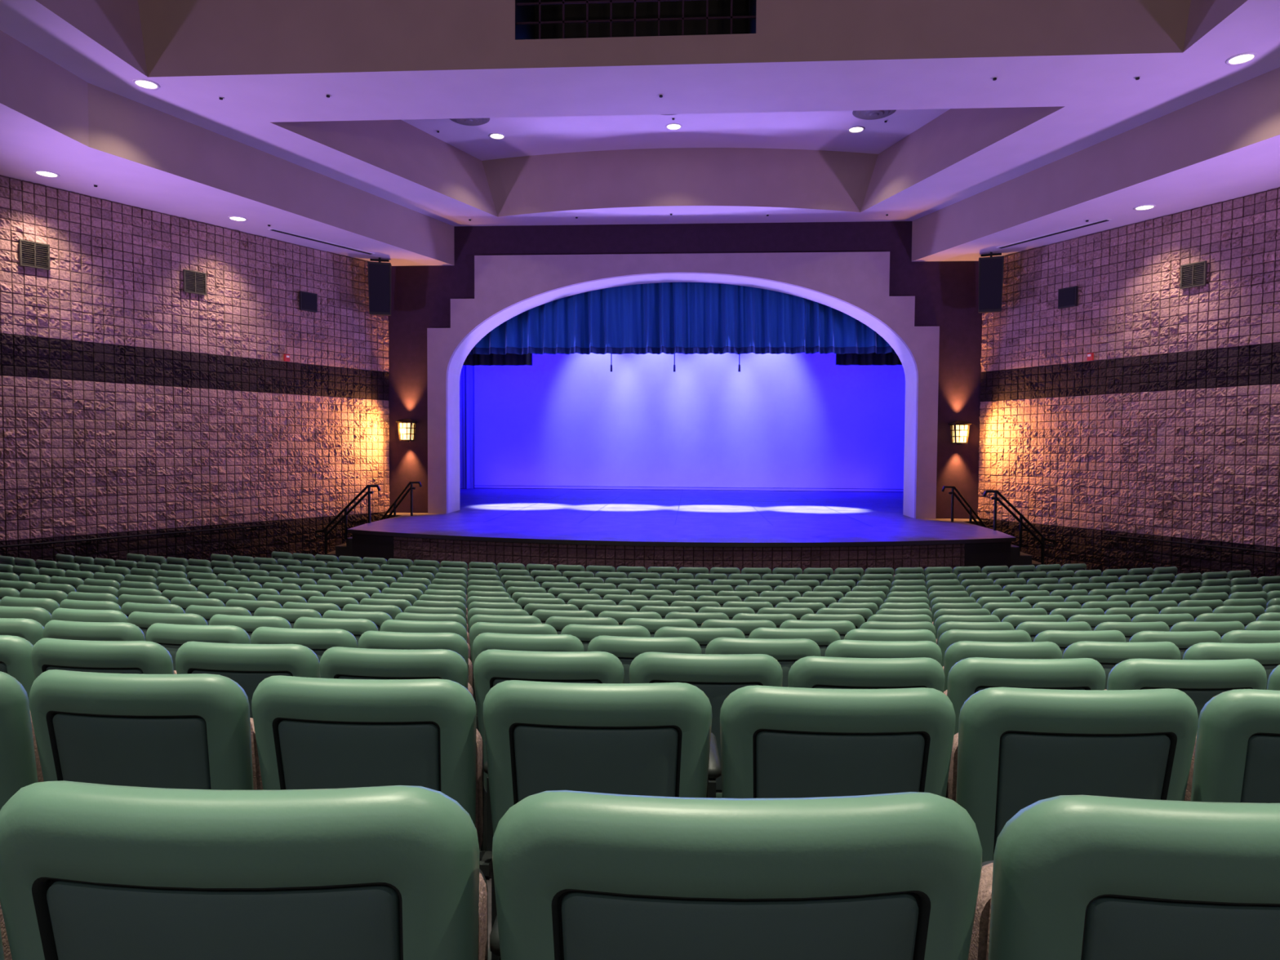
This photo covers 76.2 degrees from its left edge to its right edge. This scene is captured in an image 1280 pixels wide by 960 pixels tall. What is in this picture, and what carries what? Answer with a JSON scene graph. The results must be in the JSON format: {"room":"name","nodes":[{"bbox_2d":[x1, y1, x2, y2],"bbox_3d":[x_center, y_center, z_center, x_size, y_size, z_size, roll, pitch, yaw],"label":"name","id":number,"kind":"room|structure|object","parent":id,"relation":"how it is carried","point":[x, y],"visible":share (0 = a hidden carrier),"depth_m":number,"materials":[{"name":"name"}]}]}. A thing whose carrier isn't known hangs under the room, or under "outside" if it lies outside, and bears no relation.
{"room":"auditorium","nodes":[
{"label":"auditorium","id":0,"kind":"room"},
{"bbox_2d":[0,174,389,561],"bbox_3d":[-10.467,-1.951,18.915,0.096,8.140,11.547,2,3,34],"label":"wall","id":1,"kind":"structure","parent":0,"point":[132,402],"depth_m":18.68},
{"bbox_2d":[18,239,50,270],"bbox_3d":[-12.084,-4.493,16.296,0.050,0.510,0.510,2,3,34],"label":"air vent","id":2,"kind":"object","parent":1,"relation":"in","point":[31,254],"visible":1,"depth_m":16.28,"materials":[{"name":"grey metal"}]},
{"bbox_2d":[0,524,273,547],"bbox_3d":[-11.394,1.279,17.645,0.172,0.112,7.390,2,3,34],"label":"wall handrail","id":3,"kind":"object","parent":1,"relation":"attached to","point":[269,525],"visible":1,"depth_m":17.86,"materials":[{"name":"black metal"}]},
{"bbox_2d":[182,269,206,295],"bbox_3d":[-10.326,-4.583,18.939,0.050,0.510,0.510,2,3,34],"label":"air vent","id":4,"kind":"object","parent":1,"relation":"in","point":[193,282],"visible":1,"depth_m":18.92,"materials":[{"name":"grey metal"}]},
{"bbox_2d":[284,354,289,361],"bbox_3d":[-9.038,-3.130,20.907,0.085,0.180,0.130,2,3,34],"label":"fire alarm strobe","id":5,"kind":"object","parent":1,"relation":"attached to","point":[286,357],"visible":1,"depth_m":20.89,"materials":[{"name":"red plastic"}]},
{"bbox_2d":[298,290,317,312],"bbox_3d":[-8.683,-4.667,21.381,0.091,0.480,0.480,2,3,34],"label":"wall speaker","id":6,"kind":"object","parent":1,"relation":"attached to","point":[308,300],"visible":1,"depth_m":21.33,"materials":[{"name":"black paint"}]},
{"bbox_2d":[462,352,532,365],"bbox_3d":[-5.897,-5.835,28.170,4.400,3.750,0.178,0,2,4],"label":"drape","id":7,"kind":"object","parent":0,"point":[491,359],"visible":0.06,"depth_m":28.19,"materials":[{"name":"black fabric"}]},
{"bbox_2d":[610,353,612,371],"bbox_3d":[-0.918,-4.348,26.265,0.070,1.720,0.070,0,2,4],"label":"microphone","id":8,"kind":"object","parent":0,"point":[611,353],"visible":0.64,"depth_m":26.27,"materials":[{"name":"black paint"}]},
{"bbox_2d":[0,0,1279,266],"bbox_3d":[0.252,-7.831,9.365,28.348,4.460,27.300,0,2,4],"label":"ceiling","id":9,"kind":"structure","parent":0,"point":[808,105],"depth_m":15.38,"materials":[{"name":"paint"}]},
{"bbox_2d":[33,169,60,177],"bbox_3d":[-11.437,-5.900,15.741,0.420,0.018,0.420,0,2,4],"label":"recessed light","id":10,"kind":"object","parent":9,"relation":"in","point":[40,172],"visible":1,"depth_m":15.72,"materials":[{"name":"white"}]},
{"bbox_2d":[132,78,159,89],"bbox_3d":[-8.662,-6.941,14.323,0.420,0.018,0.420,0,2,4],"label":"recessed light","id":11,"kind":"object","parent":9,"relation":"in","point":[140,82],"visible":1,"depth_m":14.31,"materials":[{"name":"white"}]},
{"bbox_2d":[227,215,247,221],"bbox_3d":[-9.243,-6.002,18.757,0.420,0.018,0.420,0,2,4],"label":"recessed light","id":12,"kind":"object","parent":9,"relation":"in","point":[235,218],"visible":1,"depth_m":18.73,"materials":[{"name":"white glass"}]},
{"bbox_2d":[267,227,374,254],"bbox_3d":[-8.059,-6.067,20.836,0.160,0.029,3.000,2,3,34],"label":"ceiling vent","id":13,"kind":"object","parent":9,"relation":"in","point":[270,228],"visible":1,"depth_m":20.68,"materials":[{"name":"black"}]},
{"bbox_2d":[367,257,391,315],"bbox_3d":[-7.198,-5.348,22.596,0.600,1.571,0.685,0,2,-14],"label":"loudspeaker","id":14,"kind":"object","parent":9,"relation":"hanging from","point":[380,273],"visible":1,"depth_m":22.35,"materials":[{"name":"black paint"}]},
{"bbox_2d":[448,117,489,125],"bbox_3d":[-4.109,-8.649,19.587,1.000,0.102,1.000,0,2,4],"label":"ceiling vent","id":15,"kind":"object","parent":9,"relation":"in","point":[467,122],"visible":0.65,"depth_m":19.67,"materials":[{"name":"silver metal"}]},
{"bbox_2d":[488,133,505,139],"bbox_3d":[-3.634,-8.738,20.756,0.420,0.018,0.420,0,2,4],"label":"recessed light","id":16,"kind":"object","parent":9,"relation":"in","point":[493,135],"visible":1,"depth_m":20.73,"materials":[{"name":"white"}]},
{"bbox_2d":[515,0,756,39],"bbox_3d":[-0.030,-8.164,14.396,4.110,1.690,1.725,0,2,4],"label":"grille","id":17,"kind":"object","parent":9,"relation":"attached to","point":[534,19],"visible":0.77,"depth_m":15.14,"materials":[{"name":"black metal"}]},
{"bbox_2d":[665,123,682,130],"bbox_3d":[0.832,-8.686,20.075,0.420,0.018,0.420,0,2,4],"label":"recessed light","id":18,"kind":"object","parent":9,"relation":"in","point":[673,126],"visible":1,"depth_m":20.07,"materials":[{"name":"white"}]},
{"bbox_2d":[847,125,865,133],"bbox_3d":[5.348,-8.665,20.192,0.420,0.018,0.420,0,2,4],"label":"recessed light","id":19,"kind":"object","parent":9,"relation":"in","point":[856,129],"visible":1,"depth_m":20.17,"materials":[{"name":"white"}]},
{"bbox_2d":[852,110,896,119],"bbox_3d":[5.478,-8.575,19.084,1.000,0.102,1.000,0,2,4],"label":"ceiling vent","id":20,"kind":"object","parent":9,"relation":"in","point":[862,114],"visible":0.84,"depth_m":19.12,"materials":[{"name":"silver metal"}]},
{"bbox_2d":[978,252,1004,313],"bbox_3d":[9.258,-5.214,21.562,0.600,1.571,0.685,1,2,22],"label":"loudspeaker","id":21,"kind":"object","parent":9,"relation":"hanging from","point":[990,268],"visible":1,"depth_m":21.32,"materials":[{"name":"black paint"}]},
{"bbox_2d":[995,217,1111,248],"bbox_3d":[9.905,-5.920,19.706,0.160,0.029,3.000,-1,2,-26],"label":"ceiling vent","id":22,"kind":"object","parent":9,"relation":"in","point":[1107,219],"visible":1,"depth_m":19.52,"materials":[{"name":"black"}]},
{"bbox_2d":[1133,204,1155,210],"bbox_3d":[10.817,-5.839,17.496,0.420,0.018,0.420,0,2,4],"label":"recessed light","id":23,"kind":"object","parent":9,"relation":"in","point":[1142,207],"visible":1,"depth_m":17.48,"materials":[{"name":"white"}]},
{"bbox_2d":[1225,52,1257,65],"bbox_3d":[9.701,-6.791,13.169,0.420,0.018,0.420,0,2,4],"label":"recessed light","id":24,"kind":"object","parent":9,"relation":"in","point":[1242,58],"visible":1,"depth_m":13.15,"materials":[{"name":"white"}]},
{"bbox_2d":[673,353,675,371],"bbox_3d":[1.107,-4.331,26.138,0.070,1.720,0.070,0,2,4],"label":"microphone","id":25,"kind":"object","parent":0,"point":[674,353],"visible":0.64,"depth_m":26.14,"materials":[{"name":"black paint"}]},
{"bbox_2d":[346,488,1016,546],"bbox_3d":[1.374,0.875,28.348,25.000,0.090,23.350,0,2,4],"label":"stage","id":26,"kind":"structure","parent":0,"point":[563,529],"depth_m":21.55,"materials":[{"name":"black"}]},
{"bbox_2d":[379,481,422,519],"bbox_3d":[-6.788,0.716,22.766,1.454,1.359,0.068,0,2,4],"label":"stair handrail","id":27,"kind":"object","parent":26,"relation":"on","point":[411,488],"visible":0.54,"depth_m":22.73,"materials":[{"name":"black metal"}]},
{"bbox_2d":[459,364,474,488],"bbox_3d":[-8.826,-3.845,37.622,2.400,8.480,0.273,0,2,4],"label":"drape","id":28,"kind":"object","parent":26,"relation":"on","point":[467,374],"visible":0.15,"depth_m":37.67,"materials":[{"name":"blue fabric"}]},
{"bbox_2d":[474,352,905,488],"bbox_3d":[2.012,-4.350,37.812,20.600,9.360,0.040,0,2,4],"label":"cyclorama","id":29,"kind":"object","parent":26,"relation":"on","point":[781,420],"visible":0.66,"depth_m":37.84,"materials":[{"name":"fabric"}]},
{"bbox_2d":[941,485,993,529],"bbox_3d":[8.775,0.843,21.788,1.454,1.359,0.068,0,2,4],"label":"stair handrail","id":30,"kind":"object","parent":26,"relation":"on","point":[953,494],"visible":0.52,"depth_m":21.77,"materials":[{"name":"black metal"}]},
{"bbox_2d":[468,282,896,355],"bbox_3d":[1.196,-5.238,24.726,14.801,2.800,0.538,0,2,4],"label":"valance curtain","id":31,"kind":"object","parent":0,"point":[666,317],"visible":0.43,"depth_m":24.81,"materials":[{"name":"blue fabric"}]},
{"bbox_2d":[387,221,982,519],"bbox_3d":[1.116,-2.775,23.764,16.900,9.550,1.150,0,2,4],"label":"wall","id":32,"kind":"structure","parent":0,"point":[946,293],"depth_m":22.99,"materials":[{"name":"paint"}]},
{"bbox_2d":[395,418,417,442],"bbox_3d":[-6.699,-1.423,23.474,0.490,0.670,0.495,0,2,4],"label":"lantern","id":33,"kind":"object","parent":32,"relation":"attached to","point":[406,429],"visible":1,"depth_m":23.32,"materials":[{"name":"glass"}]},
{"bbox_2d":[448,273,916,518],"bbox_3d":[1.116,-2.458,23.802,13.410,6.915,1.199,0,2,4],"label":"arch","id":34,"kind":"object","parent":32,"relation":"attached to","point":[457,362],"visible":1,"depth_m":23.73,"materials":[{"name":"white paint"}]},
{"bbox_2d":[426,251,939,519],"bbox_3d":[1.074,-2.665,23.114,14.400,7.380,0.159,0,2,4],"label":"arch panel","id":35,"kind":"object","parent":32,"relation":"attached to","point":[860,280],"depth_m":22.87,"materials":[{"name":"grey paint"}]},
{"bbox_2d":[947,420,971,444],"bbox_3d":[8.810,-1.296,22.499,0.490,0.670,0.495,0,2,4],"label":"lantern","id":36,"kind":"object","parent":32,"relation":"attached to","point":[959,431],"visible":1,"depth_m":22.35,"materials":[{"name":"glass"}]},
{"bbox_2d":[474,484,903,489],"bbox_3d":[2.142,-5.055,39.782,25.000,11.100,0.001,0,2,4],"label":"wall","id":37,"kind":"structure","parent":0,"point":[474,485],"depth_m":40.03,"materials":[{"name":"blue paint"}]},
{"bbox_2d":[314,554,1102,949],"bbox_3d":[0.201,1.021,9.702,28.388,3.024,27.300,0,2,4],"label":"floor","id":38,"kind":"structure","parent":0,"point":[488,878],"depth_m":2.73,"materials":[{"name":"carpet"}]},
{"bbox_2d":[324,537,352,559],"bbox_3d":[-7.353,1.633,21.683,1.140,0.802,2.160,0,2,4],"label":"stair","id":39,"kind":"structure","parent":38,"relation":"on","point":[344,549],"depth_m":20.62,"materials":[{"name":"black paint"}]},
{"bbox_2d":[315,484,381,554],"bbox_3d":[-7.355,0.997,20.556,1.704,1.760,0.068,0,2,4],"label":"stair handrail","id":40,"kind":"object","parent":39,"relation":"attached to","point":[369,492],"visible":1,"depth_m":20.53,"materials":[{"name":"black metal"}]},
{"bbox_2d":[0,780,1279,959],"bbox_3d":[-0.397,0.706,2.008,24.081,0.856,2.501,0,2,1],"label":"theater seats","id":41,"kind":"object","parent":38,"relation":"on","point":[89,871],"visible":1,"depth_m":0.83,"materials":[{"name":"green"}]},
{"bbox_2d":[0,669,1279,959],"bbox_3d":[-0.037,0.838,3.092,24.030,0.851,2.554,0,2,2],"label":"theater seats","id":42,"kind":"object","parent":38,"relation":"on","point":[1012,749],"visible":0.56,"depth_m":1.83,"materials":[{"name":"green"}]},
{"bbox_2d":[0,635,1279,875],"bbox_3d":[-0.229,0.967,3.996,24.028,0.856,2.602,0,2,3],"label":"theater seats","id":43,"kind":"object","parent":38,"relation":"on","point":[717,675],"visible":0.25,"depth_m":2.76,"materials":[{"name":"green"}]},
{"bbox_2d":[0,617,1279,715],"bbox_3d":[0.105,1.096,5.047,23.973,0.851,2.670,0,2,4],"label":"theater seats","id":44,"kind":"object","parent":38,"relation":"on","point":[171,637],"visible":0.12,"depth_m":3.71,"materials":[{"name":"green"}]},
{"bbox_2d":[0,605,1279,691],"bbox_3d":[-0.101,1.217,5.955,23.969,0.856,2.735,0,2,4],"label":"theater seats","id":45,"kind":"object","parent":38,"relation":"on","point":[585,633],"visible":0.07,"depth_m":4.67,"materials":[{"name":"green"}]},
{"bbox_2d":[0,595,1279,662],"bbox_3d":[0.225,1.334,7.013,23.914,0.851,2.800,0,2,4],"label":"theater seats","id":46,"kind":"object","parent":38,"relation":"on","point":[842,628],"visible":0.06,"depth_m":5.64,"materials":[{"name":"green"}]},
{"bbox_2d":[0,587,1279,639],"bbox_3d":[0.022,1.440,7.925,23.897,0.856,2.843,0,2,4],"label":"theater seats","id":47,"kind":"object","parent":38,"relation":"on","point":[699,618],"visible":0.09,"depth_m":6.63,"materials":[{"name":"green"}]},
{"bbox_2d":[0,579,1279,626],"bbox_3d":[0.344,1.540,8.992,23.835,0.851,2.935,0,2,4],"label":"theater seats","id":48,"kind":"object","parent":38,"relation":"on","point":[402,604],"visible":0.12,"depth_m":7.63,"materials":[{"name":"green"}]},
{"bbox_2d":[0,572,1279,622],"bbox_3d":[0.141,1.629,9.900,23.821,0.856,2.994,0,2,4],"label":"theater seats","id":49,"kind":"object","parent":38,"relation":"on","point":[75,582],"visible":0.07,"depth_m":8.64,"materials":[{"name":"green"}]},
{"bbox_2d":[0,555,1279,607],"bbox_3d":[0.268,1.771,11.884,23.718,0.856,3.140,0,2,4],"label":"theater seats","id":50,"kind":"object","parent":38,"relation":"on","point":[12,561],"visible":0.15,"depth_m":10.70,"materials":[{"name":"green"}]},
{"bbox_2d":[0,564,1279,611],"bbox_3d":[0.217,1.704,10.949,24.261,0.856,3.180,0,2,4],"label":"theater seats","id":51,"kind":"object","parent":38,"relation":"on","point":[18,570],"visible":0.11,"depth_m":9.67,"materials":[{"name":"green"}]},
{"bbox_2d":[55,553,1279,599],"bbox_3d":[0.317,1.832,12.598,21.192,0.856,2.680,0,2,4],"label":"theater seats","id":52,"kind":"object","parent":38,"relation":"on","point":[1263,580],"visible":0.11,"depth_m":11.68,"materials":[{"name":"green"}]},
{"bbox_2d":[271,551,1086,581],"bbox_3d":[0.464,1.908,15.009,15.515,0.856,1.776,0,2,4],"label":"theater seats","id":53,"kind":"object","parent":38,"relation":"on","point":[276,555],"visible":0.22,"depth_m":14.44,"materials":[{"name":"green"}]},
{"bbox_2d":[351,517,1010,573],"bbox_3d":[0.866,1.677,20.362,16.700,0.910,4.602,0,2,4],"label":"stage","id":54,"kind":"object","parent":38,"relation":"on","point":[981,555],"visible":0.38,"depth_m":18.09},
{"bbox_2d":[393,536,964,574],"bbox_3d":[0.685,1.789,17.437,12.609,0.905,1.270,0,2,4],"label":"masonry","id":55,"kind":"object","parent":54,"relation":"attached to","point":[953,556],"depth_m":17.07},
{"bbox_2d":[126,553,1251,594],"bbox_3d":[0.365,1.873,13.432,19.645,0.856,2.421,0,2,4],"label":"theater seats","id":56,"kind":"object","parent":38,"relation":"on","point":[160,560],"visible":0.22,"depth_m":12.65,"materials":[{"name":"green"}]},
{"bbox_2d":[210,553,1177,587],"bbox_3d":[0.681,1.901,14.291,17.563,0.851,2.101,0,2,4],"label":"theater seats","id":57,"kind":"object","parent":38,"relation":"on","point":[1148,571],"visible":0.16,"depth_m":13.54,"materials":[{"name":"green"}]},
{"bbox_2d":[1010,544,1044,567],"bbox_3d":[9.184,1.768,20.643,1.140,0.802,2.160,0,2,4],"label":"stair","id":58,"kind":"structure","parent":38,"relation":"on","point":[1018,557],"depth_m":19.58,"materials":[{"name":"black paint"}]},
{"bbox_2d":[982,490,1055,564],"bbox_3d":[9.056,1.130,19.524,1.704,1.760,0.068,0,2,4],"label":"stair handrail","id":59,"kind":"object","parent":58,"relation":"attached to","point":[995,498],"visible":1,"depth_m":19.50,"materials":[{"name":"black metal"}]},
{"bbox_2d":[737,354,740,371],"bbox_3d":[3.173,-4.314,26.008,0.070,1.720,0.070,0,2,4],"label":"microphone","id":60,"kind":"object","parent":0,"point":[739,367],"visible":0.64,"depth_m":26.01,"materials":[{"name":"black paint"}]},
{"bbox_2d":[835,351,902,365],"bbox_3d":[8.724,-5.716,27.249,4.300,3.750,0.184,0,2,4],"label":"drape","id":61,"kind":"object","parent":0,"point":[890,358],"visible":0.06,"depth_m":27.40,"materials":[{"name":"black fabric"}]},
{"bbox_2d":[977,186,1279,577],"bbox_3d":[11.985,-1.768,17.503,0.098,8.140,11.547,-1,2,-26],"label":"wall","id":62,"kind":"structure","parent":0,"point":[1171,432],"depth_m":18.60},
{"bbox_2d":[1057,285,1078,308],"bbox_3d":[10.569,-4.510,20.171,0.091,0.480,0.480,-1,2,-26],"label":"wall speaker","id":63,"kind":"object","parent":62,"relation":"attached to","point":[1068,296],"visible":1,"depth_m":20.11,"materials":[{"name":"black paint"}]},
{"bbox_2d":[1086,352,1093,360],"bbox_3d":[10.836,-2.968,19.657,0.085,0.180,0.130,-1,2,-26],"label":"fire alarm strobe","id":64,"kind":"object","parent":62,"relation":"attached to","point":[1091,355],"visible":1,"depth_m":19.62,"materials":[{"name":"red plastic"}]},
{"bbox_2d":[1102,533,1279,554],"bbox_3d":[12.694,1.476,16.131,0.172,0.112,7.390,-1,2,-26],"label":"wall handrail","id":65,"kind":"object","parent":62,"relation":"attached to","point":[1121,537],"visible":1,"depth_m":17.53,"materials":[{"name":"black metal"}]},
{"bbox_2d":[1180,260,1207,288],"bbox_3d":[11.892,-4.402,17.543,0.050,0.510,0.510,-1,2,-26],"label":"air vent","id":66,"kind":"object","parent":62,"relation":"in","point":[1193,274],"visible":1,"depth_m":17.53,"materials":[{"name":"grey metal"}]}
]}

